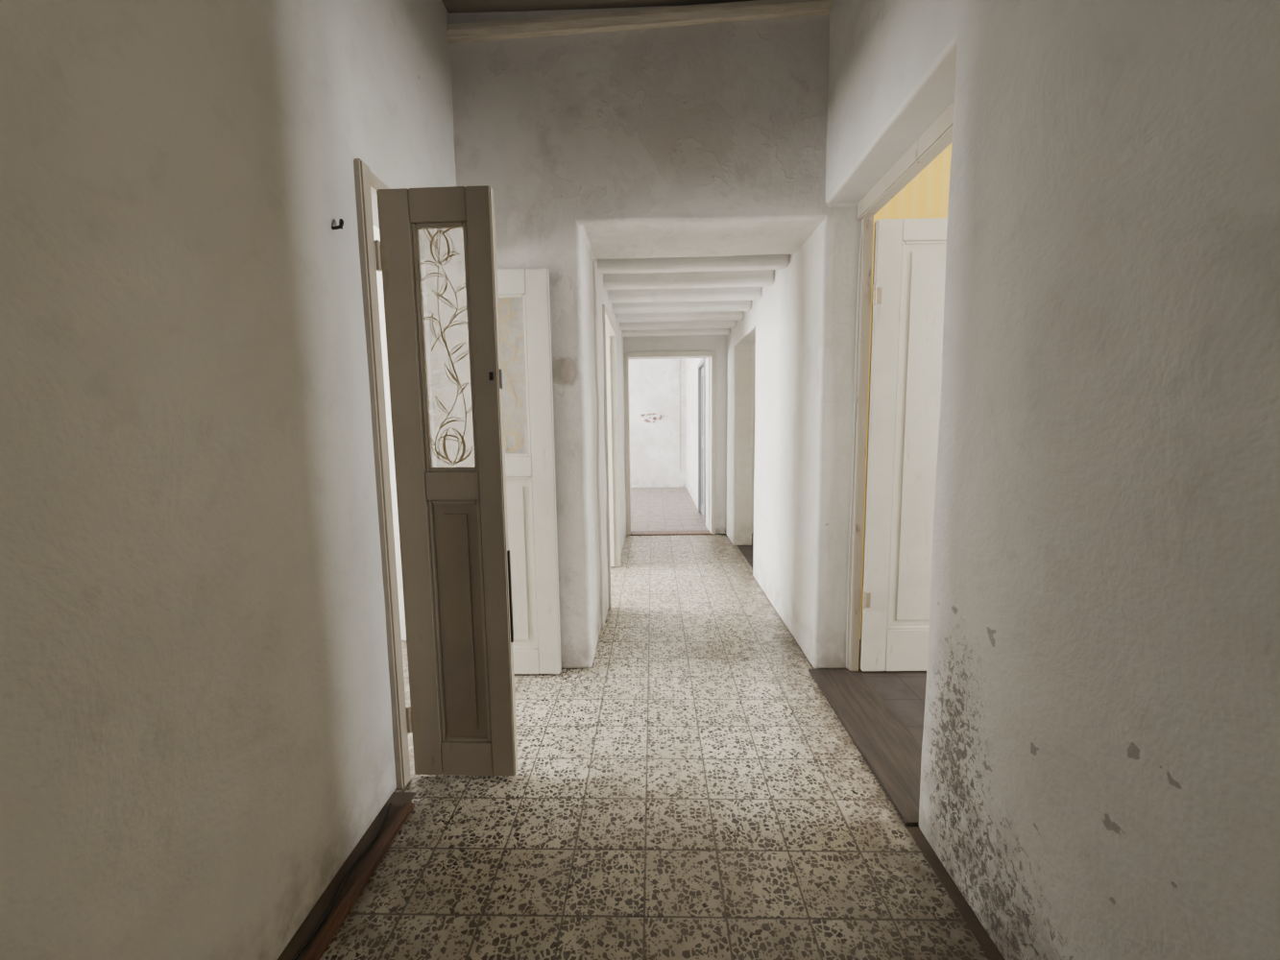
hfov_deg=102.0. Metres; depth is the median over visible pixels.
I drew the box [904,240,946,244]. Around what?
trim
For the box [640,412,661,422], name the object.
peeled patch
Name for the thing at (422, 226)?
trim
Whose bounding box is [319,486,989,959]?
floor
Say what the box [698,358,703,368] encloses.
head
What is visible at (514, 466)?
rail
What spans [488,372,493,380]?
escutcheon
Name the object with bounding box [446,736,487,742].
trim
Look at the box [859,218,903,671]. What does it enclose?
stile
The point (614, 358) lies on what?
door frame
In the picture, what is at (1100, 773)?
wall
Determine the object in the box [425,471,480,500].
rail
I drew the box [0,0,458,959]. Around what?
wall
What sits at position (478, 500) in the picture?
trim
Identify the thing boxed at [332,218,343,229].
wall hook
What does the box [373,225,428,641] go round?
wall partition
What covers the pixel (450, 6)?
ceiling
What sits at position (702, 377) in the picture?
trim
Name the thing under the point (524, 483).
panel
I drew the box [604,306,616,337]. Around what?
head
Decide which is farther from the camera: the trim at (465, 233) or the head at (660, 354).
the head at (660, 354)
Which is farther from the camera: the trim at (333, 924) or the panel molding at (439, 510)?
the panel molding at (439, 510)
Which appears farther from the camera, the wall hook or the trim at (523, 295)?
the trim at (523, 295)
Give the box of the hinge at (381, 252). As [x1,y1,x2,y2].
[374,240,389,271]
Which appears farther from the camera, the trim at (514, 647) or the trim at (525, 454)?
the trim at (514, 647)
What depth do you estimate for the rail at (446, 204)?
1.56 m
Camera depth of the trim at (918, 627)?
2.43 m
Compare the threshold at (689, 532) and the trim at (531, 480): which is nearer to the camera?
the trim at (531, 480)
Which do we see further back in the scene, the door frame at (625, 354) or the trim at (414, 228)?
the door frame at (625, 354)
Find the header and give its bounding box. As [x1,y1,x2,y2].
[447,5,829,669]
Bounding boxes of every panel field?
[443,513,478,728]
[506,486,529,640]
[702,380,703,433]
[702,452,703,502]
[896,251,946,620]
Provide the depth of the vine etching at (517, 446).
2.34 m
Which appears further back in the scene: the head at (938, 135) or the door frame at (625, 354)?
the door frame at (625, 354)
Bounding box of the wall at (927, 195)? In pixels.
[859,142,952,639]
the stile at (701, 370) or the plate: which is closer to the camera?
the plate
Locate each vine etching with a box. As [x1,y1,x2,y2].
[419,227,472,465]
[498,297,527,452]
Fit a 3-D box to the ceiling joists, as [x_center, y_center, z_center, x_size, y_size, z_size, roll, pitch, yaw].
[0.312,-1.369,4.013,1.114,0.128,2.321,-1,6,2]
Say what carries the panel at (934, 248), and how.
attached to the rail at (906, 650)
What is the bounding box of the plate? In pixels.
[499,368,502,388]
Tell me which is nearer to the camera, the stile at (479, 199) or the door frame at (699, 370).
the stile at (479, 199)
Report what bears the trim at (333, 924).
attached to the wall at (197, 733)
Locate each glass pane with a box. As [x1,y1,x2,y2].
[417,227,476,471]
[498,297,529,457]
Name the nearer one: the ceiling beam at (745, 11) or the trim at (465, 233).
the trim at (465, 233)
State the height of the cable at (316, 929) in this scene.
0.011 m
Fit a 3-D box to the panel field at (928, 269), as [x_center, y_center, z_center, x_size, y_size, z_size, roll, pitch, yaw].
[1.465,-0.170,2.349,0.560,1.670,0.019,-1,6,0]
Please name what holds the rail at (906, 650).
attached to the stile at (888, 232)
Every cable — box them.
[291,802,391,959]
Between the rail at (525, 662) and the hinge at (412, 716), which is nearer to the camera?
the hinge at (412, 716)
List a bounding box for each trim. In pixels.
[276,792,416,959]
[302,802,414,959]
[411,223,431,472]
[415,221,462,229]
[428,500,446,741]
[430,466,474,472]
[432,500,476,504]
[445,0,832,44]
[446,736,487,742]
[462,221,478,471]
[476,499,491,742]
[498,293,522,298]
[505,453,529,457]
[506,476,530,480]
[512,646,535,650]
[522,293,531,457]
[530,476,538,650]
[701,377,702,417]
[886,241,904,629]
[889,626,928,629]
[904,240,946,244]
[906,826,1005,959]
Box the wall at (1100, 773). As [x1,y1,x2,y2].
[725,0,1279,959]
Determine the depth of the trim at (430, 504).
1.72 m
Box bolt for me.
[507,550,513,642]
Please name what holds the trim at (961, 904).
attached to the wall at (1100, 773)
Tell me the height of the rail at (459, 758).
0.120 m
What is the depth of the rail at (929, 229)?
2.23 m
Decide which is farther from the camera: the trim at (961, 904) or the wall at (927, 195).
the wall at (927, 195)
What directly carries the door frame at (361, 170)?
attached to the wall at (197, 733)
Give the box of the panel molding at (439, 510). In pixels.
[433,504,487,737]
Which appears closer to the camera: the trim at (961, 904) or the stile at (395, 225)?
the trim at (961, 904)
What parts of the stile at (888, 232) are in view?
hinge, hinge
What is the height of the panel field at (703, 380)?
0.670 m
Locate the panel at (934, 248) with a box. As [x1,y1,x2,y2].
[889,241,946,627]
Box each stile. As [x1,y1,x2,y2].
[376,188,443,774]
[464,185,518,776]
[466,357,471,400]
[524,268,561,674]
[605,336,615,566]
[700,369,702,512]
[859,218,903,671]
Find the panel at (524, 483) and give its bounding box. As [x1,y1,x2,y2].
[506,476,535,646]
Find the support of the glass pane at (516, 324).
attached to the rail at (514, 466)
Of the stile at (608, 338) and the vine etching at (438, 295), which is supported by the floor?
the stile at (608, 338)
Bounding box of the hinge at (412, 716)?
[406,706,419,733]
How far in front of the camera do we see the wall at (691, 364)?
7.49 m
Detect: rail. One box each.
[409,186,466,224]
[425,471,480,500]
[441,740,493,775]
[497,268,525,294]
[505,457,531,477]
[512,649,539,674]
[885,629,928,671]
[902,217,947,241]
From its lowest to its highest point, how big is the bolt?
0.310 m
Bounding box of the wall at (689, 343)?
[623,335,755,533]
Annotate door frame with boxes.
[353,158,410,789]
[602,304,611,608]
[610,336,621,566]
[623,352,631,535]
[698,368,700,512]
[703,358,705,525]
[709,350,715,534]
[846,216,873,671]
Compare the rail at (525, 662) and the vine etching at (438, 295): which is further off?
the rail at (525, 662)
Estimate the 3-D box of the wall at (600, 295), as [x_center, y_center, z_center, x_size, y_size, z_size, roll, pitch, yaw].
[-0.270,-0.410,4.175,0.161,2.304,2.581,-1,6,2]
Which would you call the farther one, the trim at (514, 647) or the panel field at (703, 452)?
the panel field at (703, 452)
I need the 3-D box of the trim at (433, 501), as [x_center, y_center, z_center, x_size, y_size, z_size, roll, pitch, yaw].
[-0.597,0.069,1.678,0.144,0.014,0.024,-1,6,2]
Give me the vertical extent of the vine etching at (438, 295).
0.733 m
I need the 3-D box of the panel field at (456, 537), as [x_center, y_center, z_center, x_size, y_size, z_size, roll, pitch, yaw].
[-0.592,0.474,1.723,0.092,0.750,0.019,-1,6,3]
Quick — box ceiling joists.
[597,254,790,337]
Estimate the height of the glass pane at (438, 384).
0.760 m
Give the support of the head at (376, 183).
attached to the wall at (197, 733)
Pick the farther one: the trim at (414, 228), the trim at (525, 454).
the trim at (525, 454)
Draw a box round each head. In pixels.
[369,170,389,202]
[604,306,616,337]
[627,351,711,360]
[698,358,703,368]
[857,99,955,219]
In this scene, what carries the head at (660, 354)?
attached to the wall at (689, 343)
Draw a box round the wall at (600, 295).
[593,259,626,629]
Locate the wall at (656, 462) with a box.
[628,359,686,487]
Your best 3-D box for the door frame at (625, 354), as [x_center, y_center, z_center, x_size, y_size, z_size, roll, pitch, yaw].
[-0.134,-0.370,5.538,0.050,1.920,0.200,-1,6,2]
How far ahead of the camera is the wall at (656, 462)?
9.44 m
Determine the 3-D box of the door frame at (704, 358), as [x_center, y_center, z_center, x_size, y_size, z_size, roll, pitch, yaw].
[0.754,-0.434,5.962,0.035,1.930,0.060,-1,6,2]
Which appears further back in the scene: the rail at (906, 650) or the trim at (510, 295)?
the rail at (906, 650)
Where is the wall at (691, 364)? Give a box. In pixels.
[685,358,709,531]
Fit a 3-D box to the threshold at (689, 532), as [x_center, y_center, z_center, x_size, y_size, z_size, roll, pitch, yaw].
[0.329,0.574,5.626,0.910,0.012,0.190,-1,6,2]
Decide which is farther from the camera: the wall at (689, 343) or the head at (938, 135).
the wall at (689, 343)
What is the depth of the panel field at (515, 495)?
2.42 m
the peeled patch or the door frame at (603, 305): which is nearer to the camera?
the door frame at (603, 305)
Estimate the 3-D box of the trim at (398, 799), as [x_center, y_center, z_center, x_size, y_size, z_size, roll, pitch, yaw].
[-0.826,1.257,-0.363,0.080,0.004,4.160,-1,6,2]
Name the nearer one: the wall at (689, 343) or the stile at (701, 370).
the wall at (689, 343)
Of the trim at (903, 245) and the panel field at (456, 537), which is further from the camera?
the trim at (903, 245)
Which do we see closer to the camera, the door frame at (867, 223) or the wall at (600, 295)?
the door frame at (867, 223)
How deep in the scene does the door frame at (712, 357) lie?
5.45 m
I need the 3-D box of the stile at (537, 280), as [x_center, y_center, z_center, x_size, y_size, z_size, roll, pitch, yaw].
[-0.443,-0.001,2.389,0.100,1.865,0.036,-1,6,2]
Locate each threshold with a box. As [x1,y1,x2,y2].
[627,530,712,535]
[808,669,922,826]
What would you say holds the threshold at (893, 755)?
on the floor
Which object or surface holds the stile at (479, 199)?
on the floor

